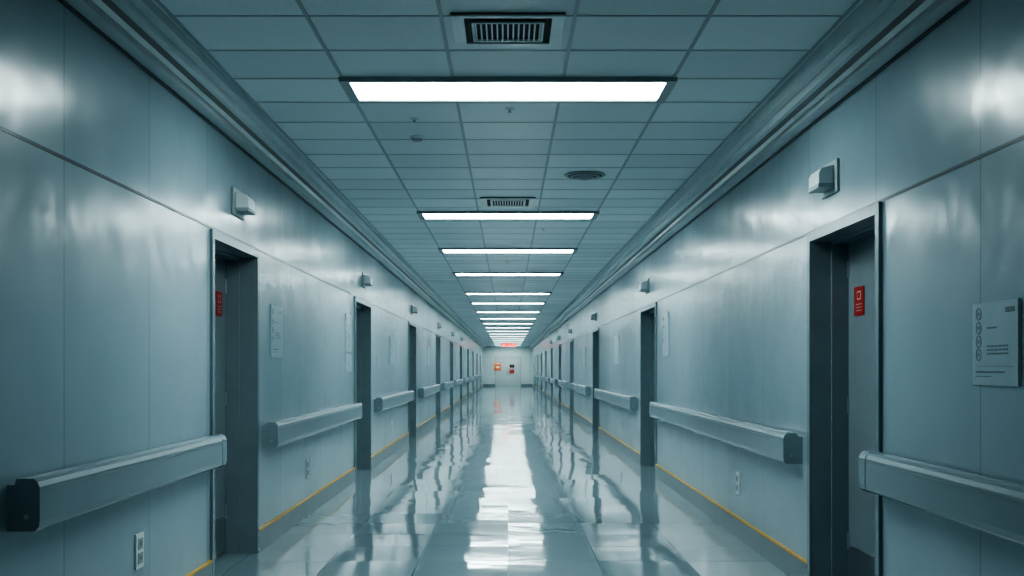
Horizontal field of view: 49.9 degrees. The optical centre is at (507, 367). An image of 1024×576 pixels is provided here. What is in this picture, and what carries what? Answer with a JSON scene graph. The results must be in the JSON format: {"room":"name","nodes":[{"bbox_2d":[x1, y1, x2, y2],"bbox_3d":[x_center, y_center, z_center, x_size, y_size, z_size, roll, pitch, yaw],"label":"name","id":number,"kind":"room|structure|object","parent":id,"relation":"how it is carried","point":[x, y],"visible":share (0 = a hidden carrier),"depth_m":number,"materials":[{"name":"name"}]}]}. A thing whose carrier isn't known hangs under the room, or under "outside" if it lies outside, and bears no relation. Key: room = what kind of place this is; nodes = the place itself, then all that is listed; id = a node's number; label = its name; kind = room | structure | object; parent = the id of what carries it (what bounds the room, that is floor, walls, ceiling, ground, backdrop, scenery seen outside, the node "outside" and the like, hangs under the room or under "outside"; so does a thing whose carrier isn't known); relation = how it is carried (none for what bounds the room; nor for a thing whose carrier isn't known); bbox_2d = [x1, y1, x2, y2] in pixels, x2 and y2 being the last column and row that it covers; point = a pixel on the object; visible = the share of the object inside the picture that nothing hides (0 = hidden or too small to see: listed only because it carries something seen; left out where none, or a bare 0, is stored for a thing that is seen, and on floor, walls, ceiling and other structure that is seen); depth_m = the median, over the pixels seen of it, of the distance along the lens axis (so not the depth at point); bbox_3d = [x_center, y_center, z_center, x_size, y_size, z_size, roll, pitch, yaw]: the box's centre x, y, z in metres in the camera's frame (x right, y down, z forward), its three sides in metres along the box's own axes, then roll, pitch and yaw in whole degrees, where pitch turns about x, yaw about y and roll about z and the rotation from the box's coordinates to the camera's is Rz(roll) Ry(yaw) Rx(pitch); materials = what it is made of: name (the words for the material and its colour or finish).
{"room":"hospital interior","nodes":[
{"label":"hospital interior","id":0,"kind":"room"},
{"bbox_2d":[0,0,482,575],"bbox_3d":[-1.950,-0.190,38.500,0.300,3.020,83.000,0,0,0],"label":"wall","id":1,"kind":"structure","parent":0,"point":[105,287],"depth_m":5.27,"materials":[{"name":"paint"}]},
{"bbox_2d":[7,434,226,531],"bbox_3d":[-1.741,0.492,5.263,0.118,0.190,2.633,0,0,0],"label":"handrail","id":2,"kind":"object","parent":1,"relation":"attached to","point":[40,501],"visible":1,"depth_m":4.58,"materials":[{"name":"plastic"}]},
{"bbox_2d":[135,532,143,569],"bbox_3d":[-1.794,0.890,5.360,0.012,0.170,0.110,0,0,0],"label":"power outlet","id":3,"kind":"object","parent":1,"relation":"attached to","point":[139,538],"visible":1,"depth_m":5.34,"materials":[{"name":"white plastic"}]},
{"bbox_2d":[210,229,259,575],"bbox_3d":[-1.921,0.240,7.265,0.278,2.160,1.250,0,0,0],"label":"door","id":4,"kind":"structure","parent":1,"relation":"in","point":[234,265],"depth_m":7.82,"materials":[{"name":"metal"}]},
{"bbox_2d":[216,291,221,316],"bbox_3d":[-2.006,-0.445,7.640,0.006,0.170,0.160,0,0,0],"label":"notice","id":5,"kind":"object","parent":4,"relation":"attached to","point":[218,294],"visible":1,"depth_m":7.62,"materials":[{"name":"plastic"}]},
{"bbox_2d":[0,126,481,355],"bbox_3d":[-1.798,-0.851,38.500,0.004,0.014,83.000,0,0,0],"label":"trim","id":6,"kind":"structure","parent":1,"relation":"attached to","point":[4,129],"depth_m":5.41,"materials":[{"name":"metal"}]},
{"bbox_2d":[231,187,255,219],"bbox_3d":[-1.748,-1.090,7.300,0.104,0.180,0.300,0,0,0],"label":"lamp","id":7,"kind":"object","parent":1,"relation":"attached to","point":[242,204],"visible":1,"depth_m":7.20,"materials":[{"name":"grey plastic"}]},
{"bbox_2d":[58,0,486,347],"bbox_3d":[-1.675,-1.533,38.500,0.250,0.131,83.000,0,0,0],"label":"trim","id":8,"kind":"structure","parent":1,"relation":"attached to","point":[138,29],"depth_m":6.40,"materials":[{"name":"metal"}]},
{"bbox_2d":[270,305,282,357],"bbox_3d":[-1.794,-0.280,8.530,0.012,0.400,0.420,0,0,0],"label":"information sign","id":9,"kind":"object","parent":1,"relation":"attached to","point":[276,312],"visible":1,"depth_m":8.50,"materials":[{"name":"plastic"}]},
{"bbox_2d":[306,459,308,478],"bbox_3d":[-1.794,0.900,9.850,0.012,0.170,0.110,0,0,0],"label":"power outlet","id":10,"kind":"object","parent":1,"relation":"attached to","point":[307,460],"visible":1,"depth_m":9.82,"materials":[{"name":"white plastic"}]},
{"bbox_2d":[262,402,361,447],"bbox_3d":[-1.741,0.492,10.373,0.118,0.190,4.653,0,0,0],"label":"handrail","id":11,"kind":"object","parent":1,"relation":"attached to","point":[275,434],"visible":1,"depth_m":9.23,"materials":[{"name":"plastic"}]},
{"bbox_2d":[186,384,482,575],"bbox_3d":[-1.792,1.240,38.499,0.017,0.160,82.999,0,0,0],"label":"baseboard","id":12,"kind":"structure","parent":1,"relation":"attached to","point":[271,531],"depth_m":10.19,"materials":[{"name":"rubber"}]},
{"bbox_2d":[345,314,351,351],"bbox_3d":[-1.794,-0.390,12.375,0.012,0.420,0.450,0,0,0],"label":"information sign","id":13,"kind":"object","parent":1,"relation":"attached to","point":[348,318],"visible":1,"depth_m":12.34,"materials":[{"name":"plastic"}]},
{"bbox_2d":[345,354,351,371],"bbox_3d":[-1.794,-0.060,12.375,0.011,0.200,0.450,0,0,0],"label":"number sign","id":14,"kind":"object","parent":1,"relation":"attached to","point":[348,357],"visible":1,"depth_m":12.34,"materials":[{"name":"plastic"}]},
{"bbox_2d":[354,296,370,480],"bbox_3d":[-1.921,0.240,13.605,0.278,2.160,1.490,0,0,0],"label":"door","id":15,"kind":"structure","parent":1,"relation":"in","point":[362,308],"depth_m":14.29,"materials":[{"name":"metal"}]},
{"bbox_2d":[362,272,372,288],"bbox_3d":[-1.748,-1.090,13.705,0.104,0.180,0.300,0,0,0],"label":"lamp","id":16,"kind":"object","parent":1,"relation":"attached to","point":[366,280],"visible":1,"depth_m":13.61,"materials":[{"name":"grey plastic"}]},
{"bbox_2d":[389,336,394,363],"bbox_3d":[-1.794,-0.270,17.050,0.012,0.420,0.700,0,0,0],"label":"information sign","id":17,"kind":"object","parent":1,"relation":"attached to","point":[391,339],"visible":1,"depth_m":16.90,"materials":[{"name":"plastic"}]},
{"bbox_2d":[374,390,413,411],"bbox_3d":[-1.741,0.492,17.224,0.118,0.190,4.953,0,0,0],"label":"handrail","id":18,"kind":"object","parent":1,"relation":"attached to","point":[382,403],"visible":1,"depth_m":16.05,"materials":[{"name":"plastic"}]},
{"bbox_2d":[408,321,415,435],"bbox_3d":[-1.921,0.240,20.600,0.278,2.160,1.600,0,0,0],"label":"door","id":19,"kind":"structure","parent":1,"relation":"in","point":[411,326],"depth_m":21.34,"materials":[{"name":"metal"}]},
{"bbox_2d":[412,305,417,314],"bbox_3d":[-1.748,-1.090,20.700,0.104,0.180,0.300,0,0,0],"label":"lamp","id":20,"kind":"object","parent":1,"relation":"attached to","point":[414,309],"visible":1,"depth_m":20.60,"materials":[{"name":"grey plastic"}]},
{"bbox_2d":[427,346,429,364],"bbox_3d":[-1.794,-0.270,24.800,0.012,0.420,0.600,0,0,0],"label":"information sign","id":21,"kind":"object","parent":1,"relation":"attached to","point":[428,348],"visible":1,"depth_m":24.77,"materials":[{"name":"plastic"}]},
{"bbox_2d":[418,384,439,396],"bbox_3d":[-1.741,0.492,24.648,0.118,0.190,5.303,0,0,0],"label":"handrail","id":22,"kind":"object","parent":1,"relation":"attached to","point":[428,390],"visible":1,"depth_m":23.38,"materials":[{"name":"plastic"}]},
{"bbox_2d":[436,334,439,420],"bbox_3d":[-1.921,0.240,28.200,0.278,2.160,1.600,0,0,0],"label":"door","id":23,"kind":"structure","parent":1,"relation":"in","point":[437,336],"depth_m":28.95,"materials":[{"name":"metal"}]},
{"bbox_2d":[441,381,453,389],"bbox_3d":[-1.741,0.492,31.748,0.118,0.190,4.703,0,0,0],"label":"handrail","id":24,"kind":"object","parent":1,"relation":"attached to","point":[449,384],"visible":1,"depth_m":30.62,"materials":[{"name":"plastic"}]},
{"bbox_2d":[450,341,452,408],"bbox_3d":[-1.921,0.240,35.000,0.278,2.160,1.600,0,0,0],"label":"door","id":25,"kind":"structure","parent":1,"relation":"in","point":[451,342],"depth_m":35.74,"materials":[{"name":"metal"}]},
{"bbox_2d":[454,379,462,385],"bbox_3d":[-1.741,0.492,38.648,0.118,0.190,4.903,0,0,0],"label":"handrail","id":26,"kind":"object","parent":1,"relation":"attached to","point":[458,381],"visible":0.95,"depth_m":37.42,"materials":[{"name":"plastic"}]},
{"bbox_2d":[460,346,461,401],"bbox_3d":[-1.921,0.240,42.000,0.278,2.160,1.600,0,0,0],"label":"door","id":27,"kind":"structure","parent":1,"relation":"in","point":[460,346],"depth_m":42.75,"materials":[{"name":"metal"}]},
{"bbox_2d":[463,377,469,382],"bbox_3d":[-1.741,0.492,45.748,0.118,0.190,5.103,0,0,0],"label":"handrail","id":28,"kind":"object","parent":1,"relation":"attached to","point":[467,379],"visible":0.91,"depth_m":44.64,"materials":[{"name":"plastic"}]},
{"bbox_2d":[467,349,468,397],"bbox_3d":[-1.921,0.240,49.200,0.278,2.160,1.600,0,0,0],"label":"door","id":29,"kind":"structure","parent":1,"relation":"in","point":[467,349],"depth_m":48.41,"materials":[{"name":"metal"}]},
{"bbox_2d":[472,351,473,392],"bbox_3d":[-1.921,0.240,56.400,0.278,2.160,1.600,0,0,0],"label":"door","id":30,"kind":"structure","parent":1,"relation":"in","point":[472,351],"depth_m":56.81,"materials":[{"name":"metal"}]},
{"bbox_2d":[476,353,477,390],"bbox_3d":[-1.921,0.240,63.600,0.278,2.160,1.600,0,0,0],"label":"door","id":31,"kind":"structure","parent":1,"relation":"in","point":[476,353],"depth_m":64.34,"materials":[{"name":"metal"}]},
{"bbox_2d":[480,355,480,387],"bbox_3d":[-1.921,0.240,71.000,0.278,2.160,1.600,0,0,0],"label":"door","id":32,"kind":"structure","parent":1,"relation":"in","point":[480,355],"depth_m":71.75,"materials":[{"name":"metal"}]},
{"bbox_2d":[215,386,787,575],"bbox_3d":[0.000,1.370,38.650,4.200,0.100,83.300,0,0,0],"label":"floor","id":33,"kind":"structure","parent":0,"point":[508,481],"depth_m":9.91,"materials":[{"name":"tile"}]},
{"bbox_2d":[152,0,863,345],"bbox_3d":[0.000,-1.648,38.500,3.600,0.104,83.000,0,0,0],"label":"ceiling","id":34,"kind":"structure","parent":0,"point":[288,58],"depth_m":6.94,"materials":[{"name":"tile"}]},
{"bbox_2d":[410,117,418,122],"bbox_3d":[-0.600,-1.587,7.050,0.060,0.025,0.060,0,0,0],"label":"sprinkler head","id":35,"kind":"object","parent":34,"relation":"attached to","point":[413,118],"visible":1,"depth_m":7.04},
{"bbox_2d":[410,136,423,141],"bbox_3d":[-0.630,-1.585,7.620,0.100,0.027,0.100,0,0,0],"label":"smoke detector","id":36,"kind":"object","parent":34,"relation":"attached to","point":[414,138],"visible":1,"depth_m":7.59,"materials":[{"name":"white plastic"}]},
{"bbox_2d":[450,13,565,46],"bbox_3d":[0.000,-1.589,5.185,0.520,0.019,0.470,0,0,0],"label":"ceiling vent","id":37,"kind":"object","parent":34,"relation":"in","point":[469,29],"visible":1,"depth_m":5.16,"materials":[{"name":"dark metal"},{"name":"painted metal"}]},
{"bbox_2d":[480,197,535,207],"bbox_3d":[0.000,-1.589,10.575,0.520,0.019,0.550,0,0,0],"label":"ceiling vent","id":38,"kind":"object","parent":34,"relation":"in","point":[486,202],"visible":1,"depth_m":10.52,"materials":[{"name":"white metal"}]},
{"bbox_2d":[339,77,676,102],"bbox_3d":[0.000,-1.587,6.290,1.860,0.025,0.500,0,0,0],"label":"ceiling light panel","id":39,"kind":"object","parent":34,"relation":"in","point":[358,89],"depth_m":6.27,"materials":[{"name":"white plastic"}]},
{"bbox_2d":[417,211,598,219],"bbox_3d":[0.000,-1.587,11.450,1.860,0.025,0.500,0,0,0],"label":"ceiling light panel","id":40,"kind":"object","parent":34,"relation":"in","point":[423,215],"depth_m":11.46,"materials":[{"name":"white plastic"}]},
{"bbox_2d":[438,248,577,253],"bbox_3d":[0.000,-1.587,14.900,1.860,0.025,0.500,0,0,0],"label":"ceiling light panel","id":41,"kind":"object","parent":34,"relation":"in","point":[442,250],"depth_m":14.87,"materials":[{"name":"white plastic"}]},
{"bbox_2d":[452,272,563,275],"bbox_3d":[0.000,-1.587,18.600,1.860,0.025,0.500,0,0,0],"label":"ceiling light panel","id":42,"kind":"object","parent":34,"relation":"in","point":[454,273],"depth_m":18.35,"materials":[{"name":"white plastic"}]},
{"bbox_2d":[464,292,551,294],"bbox_3d":[0.000,-1.587,23.450,1.860,0.025,0.500,0,0,0],"label":"ceiling light panel","id":43,"kind":"object","parent":34,"relation":"in","point":[466,293],"depth_m":23.45,"materials":[{"name":"white plastic"}]},
{"bbox_2d":[470,302,545,303],"bbox_3d":[0.000,-1.587,26.950,1.860,0.025,0.500,0,0,0],"label":"ceiling light panel","id":44,"kind":"object","parent":34,"relation":"in","point":[470,302],"depth_m":26.77,"materials":[{"name":"white plastic"}]},
{"bbox_2d":[475,311,540,312],"bbox_3d":[0.000,-1.587,31.150,1.860,0.025,0.500,0,0,0],"label":"ceiling light panel","id":45,"kind":"object","parent":34,"relation":"in","point":[475,311],"depth_m":31.05,"materials":[{"name":"white plastic"}]},
{"bbox_2d":[501,343,515,346],"bbox_3d":[0.040,-1.450,68.025,0.920,0.299,0.070,0,0,0],"label":"exit sign","id":46,"kind":"object","parent":34,"relation":"hanging from","point":[502,344],"visible":1,"depth_m":68.00,"materials":[{"name":"red plastic"}]},
{"bbox_2d":[505,107,513,112],"bbox_3d":[0.010,-1.587,6.780,0.060,0.025,0.060,0,0,0],"label":"sprinkler head","id":47,"kind":"object","parent":34,"relation":"attached to","point":[509,109],"visible":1,"depth_m":6.77},
{"bbox_2d":[564,171,604,179],"bbox_3d":[0.637,-1.579,9.100,0.340,0.041,0.340,0,0,0],"label":"ceiling vent","id":48,"kind":"object","parent":34,"relation":"in","point":[586,175],"visible":1,"depth_m":9.04,"materials":[{"name":"grey plastic"}]},
{"bbox_2d":[483,346,532,385],"bbox_3d":[0.000,-0.190,80.100,3.600,3.020,0.200,0,0,0],"label":"wall","id":49,"kind":"structure","parent":0,"point":[489,352],"depth_m":80.00,"materials":[{"name":"paint"}]},
{"bbox_2d":[495,357,520,385],"bbox_3d":[0.000,0.245,79.965,1.900,2.150,0.070,0,0,0],"label":"door","id":50,"kind":"structure","parent":49,"relation":"in","point":[503,377],"depth_m":79.98,"materials":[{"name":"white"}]},
{"bbox_2d":[494,362,500,369],"bbox_3d":[-0.750,-0.130,79.924,0.500,0.600,0.008,0,0,0],"label":"poster","id":51,"kind":"object","parent":50,"relation":"attached to","point":[497,365],"visible":1,"depth_m":79.92,"materials":[{"name":"orange paper"}]},
{"bbox_2d":[484,384,531,385],"bbox_3d":[0.000,1.248,79.992,3.560,0.145,0.016,0,0,0],"label":"baseboard","id":52,"kind":"structure","parent":49,"relation":"attached to","point":[484,384],"depth_m":79.98,"materials":[{"name":"rubber"}]},
{"bbox_2d":[479,318,536,318],"bbox_3d":[0.000,-1.587,35.250,1.860,0.025,0.500,0,0,0],"label":"ceiling light panel","id":53,"kind":"object","parent":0,"point":[479,318],"depth_m":35.00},
{"bbox_2d":[482,323,533,323],"bbox_3d":[0.000,-1.587,39.250,1.860,0.025,0.500,0,0,0],"label":"ceiling light panel","id":54,"kind":"object","parent":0,"point":[482,323],"depth_m":39.00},
{"bbox_2d":[484,327,531,327],"bbox_3d":[0.000,-1.587,43.250,1.860,0.025,0.500,0,0,0],"label":"ceiling light panel","id":55,"kind":"object","parent":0,"point":[484,327],"depth_m":43.00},
{"bbox_2d":[486,331,529,331],"bbox_3d":[0.000,-1.587,47.250,1.860,0.025,0.500,0,0,0],"label":"ceiling light panel","id":56,"kind":"object","parent":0,"point":[486,331],"depth_m":47.45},
{"bbox_2d":[489,336,526,336],"bbox_3d":[0.000,-1.587,55.250,1.860,0.025,0.500,0,0,0],"label":"ceiling light panel","id":57,"kind":"object","parent":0,"point":[489,336],"depth_m":55.00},
{"bbox_2d":[491,338,524,338],"bbox_3d":[0.000,-1.587,59.250,1.860,0.025,0.500,0,0,0],"label":"ceiling light panel","id":58,"kind":"object","parent":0,"point":[491,338],"depth_m":59.00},
{"bbox_2d":[492,340,523,340],"bbox_3d":[0.000,-1.587,63.250,1.860,0.025,0.500,0,0,0],"label":"ceiling light panel","id":59,"kind":"object","parent":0,"point":[492,340],"depth_m":62.99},
{"bbox_2d":[533,0,1023,575],"bbox_3d":[1.950,-0.190,38.500,0.300,3.020,83.000,0,0,0],"label":"wall","id":60,"kind":"structure","parent":0,"point":[953,241],"depth_m":5.22,"materials":[{"name":"paint"}]},
{"bbox_2d":[537,355,537,389],"bbox_3d":[1.921,0.260,65.950,0.278,2.120,1.500,0,0,0],"label":"door","id":61,"kind":"structure","parent":60,"relation":"in","point":[537,355],"depth_m":66.65,"materials":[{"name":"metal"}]},
{"bbox_2d":[541,353,541,391],"bbox_3d":[1.921,0.260,58.950,0.278,2.120,1.500,0,0,0],"label":"door","id":62,"kind":"structure","parent":60,"relation":"in","point":[541,353],"depth_m":59.64,"materials":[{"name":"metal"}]},
{"bbox_2d":[545,351,546,395],"bbox_3d":[1.921,0.260,51.950,0.278,2.120,1.500,0,0,0],"label":"door","id":63,"kind":"structure","parent":60,"relation":"in","point":[545,351],"depth_m":52.65,"materials":[{"name":"metal"}]},
{"bbox_2d":[551,348,552,399],"bbox_3d":[1.921,0.260,44.950,0.278,2.120,1.500,0,0,0],"label":"door","id":64,"kind":"structure","parent":60,"relation":"in","point":[551,348],"depth_m":45.06,"materials":[{"name":"metal"}]},
{"bbox_2d":[550,378,557,383],"bbox_3d":[1.741,0.492,41.648,0.118,0.190,4.903,0,0,0],"label":"handrail","id":65,"kind":"object","parent":60,"relation":"attached to","point":[552,380],"visible":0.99,"depth_m":40.71,"materials":[{"name":"plastic"}]},
{"bbox_2d":[559,344,560,405],"bbox_3d":[1.921,0.260,37.950,0.278,2.120,1.500,0,0,0],"label":"door","id":66,"kind":"structure","parent":60,"relation":"in","point":[560,344],"depth_m":38.65,"materials":[{"name":"metal"}]},
{"bbox_2d":[558,380,568,387],"bbox_3d":[1.741,0.492,34.648,0.118,0.190,4.903,0,0,0],"label":"handrail","id":67,"kind":"object","parent":60,"relation":"attached to","point":[562,383],"visible":1,"depth_m":33.37,"materials":[{"name":"plastic"}]},
{"bbox_2d":[570,339,573,413],"bbox_3d":[1.921,0.260,30.950,0.278,2.120,1.500,0,0,0],"label":"door","id":68,"kind":"structure","parent":60,"relation":"in","point":[572,340],"depth_m":31.64,"materials":[{"name":"metal"}]},
{"bbox_2d":[570,383,590,394],"bbox_3d":[1.741,0.492,26.898,0.118,0.190,6.203,0,0,0],"label":"handrail","id":69,"kind":"object","parent":60,"relation":"attached to","point":[583,389],"visible":1,"depth_m":25.42,"materials":[{"name":"plastic"}]},
{"bbox_2d":[583,347,585,364],"bbox_3d":[1.794,-0.270,25.800,0.012,0.420,0.600,0,0,0],"label":"information sign","id":70,"kind":"object","parent":60,"relation":"attached to","point":[584,348],"visible":1,"depth_m":25.74,"materials":[{"name":"plastic"}]},
{"bbox_2d":[590,312,595,320],"bbox_3d":[1.748,-1.050,22.550,0.104,0.180,0.300,0,0,0],"label":"lamp","id":71,"kind":"object","parent":60,"relation":"attached to","point":[593,316],"visible":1,"depth_m":22.45,"materials":[{"name":"grey plastic"}]},
{"bbox_2d":[592,327,598,430],"bbox_3d":[1.921,0.260,22.450,0.278,2.120,1.500,0,0,0],"label":"door","id":72,"kind":"structure","parent":60,"relation":"in","point":[595,333],"depth_m":23.15,"materials":[{"name":"metal"}]},
{"bbox_2d":[594,388,637,410],"bbox_3d":[1.741,0.492,18.349,0.118,0.190,6.303,0,0,0],"label":"handrail","id":73,"kind":"object","parent":60,"relation":"attached to","point":[622,400],"visible":1,"depth_m":16.92,"materials":[{"name":"plastic"}]},
{"bbox_2d":[614,335,618,363],"bbox_3d":[1.794,-0.295,18.200,0.012,0.470,0.800,0,0,0],"label":"information sign","id":74,"kind":"object","parent":60,"relation":"attached to","point":[616,338],"visible":1,"depth_m":18.15,"materials":[{"name":"plastic"}]},
{"bbox_2d":[639,279,648,293],"bbox_3d":[1.748,-1.050,14.175,0.104,0.180,0.300,0,0,0],"label":"lamp","id":75,"kind":"object","parent":60,"relation":"attached to","point":[644,286],"visible":1,"depth_m":14.08,"materials":[{"name":"grey plastic"}]},
{"bbox_2d":[640,302,656,476],"bbox_3d":[1.921,0.260,14.075,0.278,2.120,1.550,0,0,0],"label":"door","id":76,"kind":"structure","parent":60,"relation":"in","point":[648,314],"depth_m":14.79,"materials":[{"name":"metal"}]},
{"bbox_2d":[662,312,668,356],"bbox_3d":[1.794,-0.380,12.525,0.012,0.500,0.450,0,0,0],"label":"information sign","id":77,"kind":"object","parent":60,"relation":"attached to","point":[665,316],"visible":1,"depth_m":12.50,"materials":[{"name":"plastic"}]},
{"bbox_2d":[533,384,806,575],"bbox_3d":[1.792,1.240,38.499,0.017,0.160,82.999,0,0,0],"label":"baseboard","id":78,"kind":"structure","parent":60,"relation":"attached to","point":[786,560],"depth_m":9.06,"materials":[{"name":"rubber"}]},
{"bbox_2d":[649,401,802,463],"bbox_3d":[1.741,0.492,9.909,0.118,0.190,6.383,0,0,0],"label":"handrail","id":79,"kind":"object","parent":60,"relation":"attached to","point":[786,447],"visible":1,"depth_m":8.07,"materials":[{"name":"plastic"}]},
{"bbox_2d":[736,472,739,494],"bbox_3d":[1.794,0.900,8.600,0.012,0.170,0.110,0,0,0],"label":"power outlet","id":80,"kind":"object","parent":60,"relation":"attached to","point":[737,473],"visible":1,"depth_m":8.57,"materials":[{"name":"white plastic"}]},
{"bbox_2d":[529,0,970,347],"bbox_3d":[1.675,-1.514,38.500,0.250,0.171,83.000,0,0,0],"label":"trim","id":81,"kind":"structure","parent":60,"relation":"attached to","point":[877,33],"depth_m":6.27,"materials":[{"name":"metal"}]},
{"bbox_2d":[533,135,1023,356],"bbox_3d":[1.798,-0.806,38.500,0.004,0.014,83.000,0,0,0],"label":"trim","id":82,"kind":"structure","parent":60,"relation":"attached to","point":[1019,138],"depth_m":5.14,"materials":[{"name":"metal"}]},
{"bbox_2d":[808,158,838,198],"bbox_3d":[1.748,-1.050,6.120,0.104,0.180,0.300,0,0,0],"label":"lamp","id":83,"kind":"object","parent":60,"relation":"attached to","point":[825,181],"visible":1,"depth_m":6.02,"materials":[{"name":"grey plastic"}]},
{"bbox_2d":[807,202,881,575],"bbox_3d":[1.921,0.260,5.925,0.278,2.120,1.270,0,0,0],"label":"door","id":84,"kind":"structure","parent":60,"relation":"in","point":[844,349],"depth_m":6.49,"materials":[{"name":"metal"}]},
{"bbox_2d":[854,286,863,315],"bbox_3d":[2.006,-0.383,6.285,0.006,0.165,0.170,0,0,0],"label":"notice","id":85,"kind":"object","parent":84,"relation":"attached to","point":[858,291],"visible":1,"depth_m":6.28,"materials":[{"name":"plastic"}]},
{"bbox_2d":[859,451,1023,544],"bbox_3d":[1.741,0.492,3.586,0.118,0.190,3.378,0,0,0],"label":"handrail","id":86,"kind":"object","parent":60,"relation":"attached to","point":[994,506],"visible":1,"depth_m":4.21,"materials":[{"name":"plastic"}]},
{"bbox_2d":[972,298,1020,386],"bbox_3d":[1.794,-0.090,4.050,0.012,0.310,0.380,0,0,0],"label":"information sign","id":87,"kind":"object","parent":60,"relation":"attached to","point":[996,325],"visible":1,"depth_m":4.03,"materials":[{"name":"plastic"}]}
]}

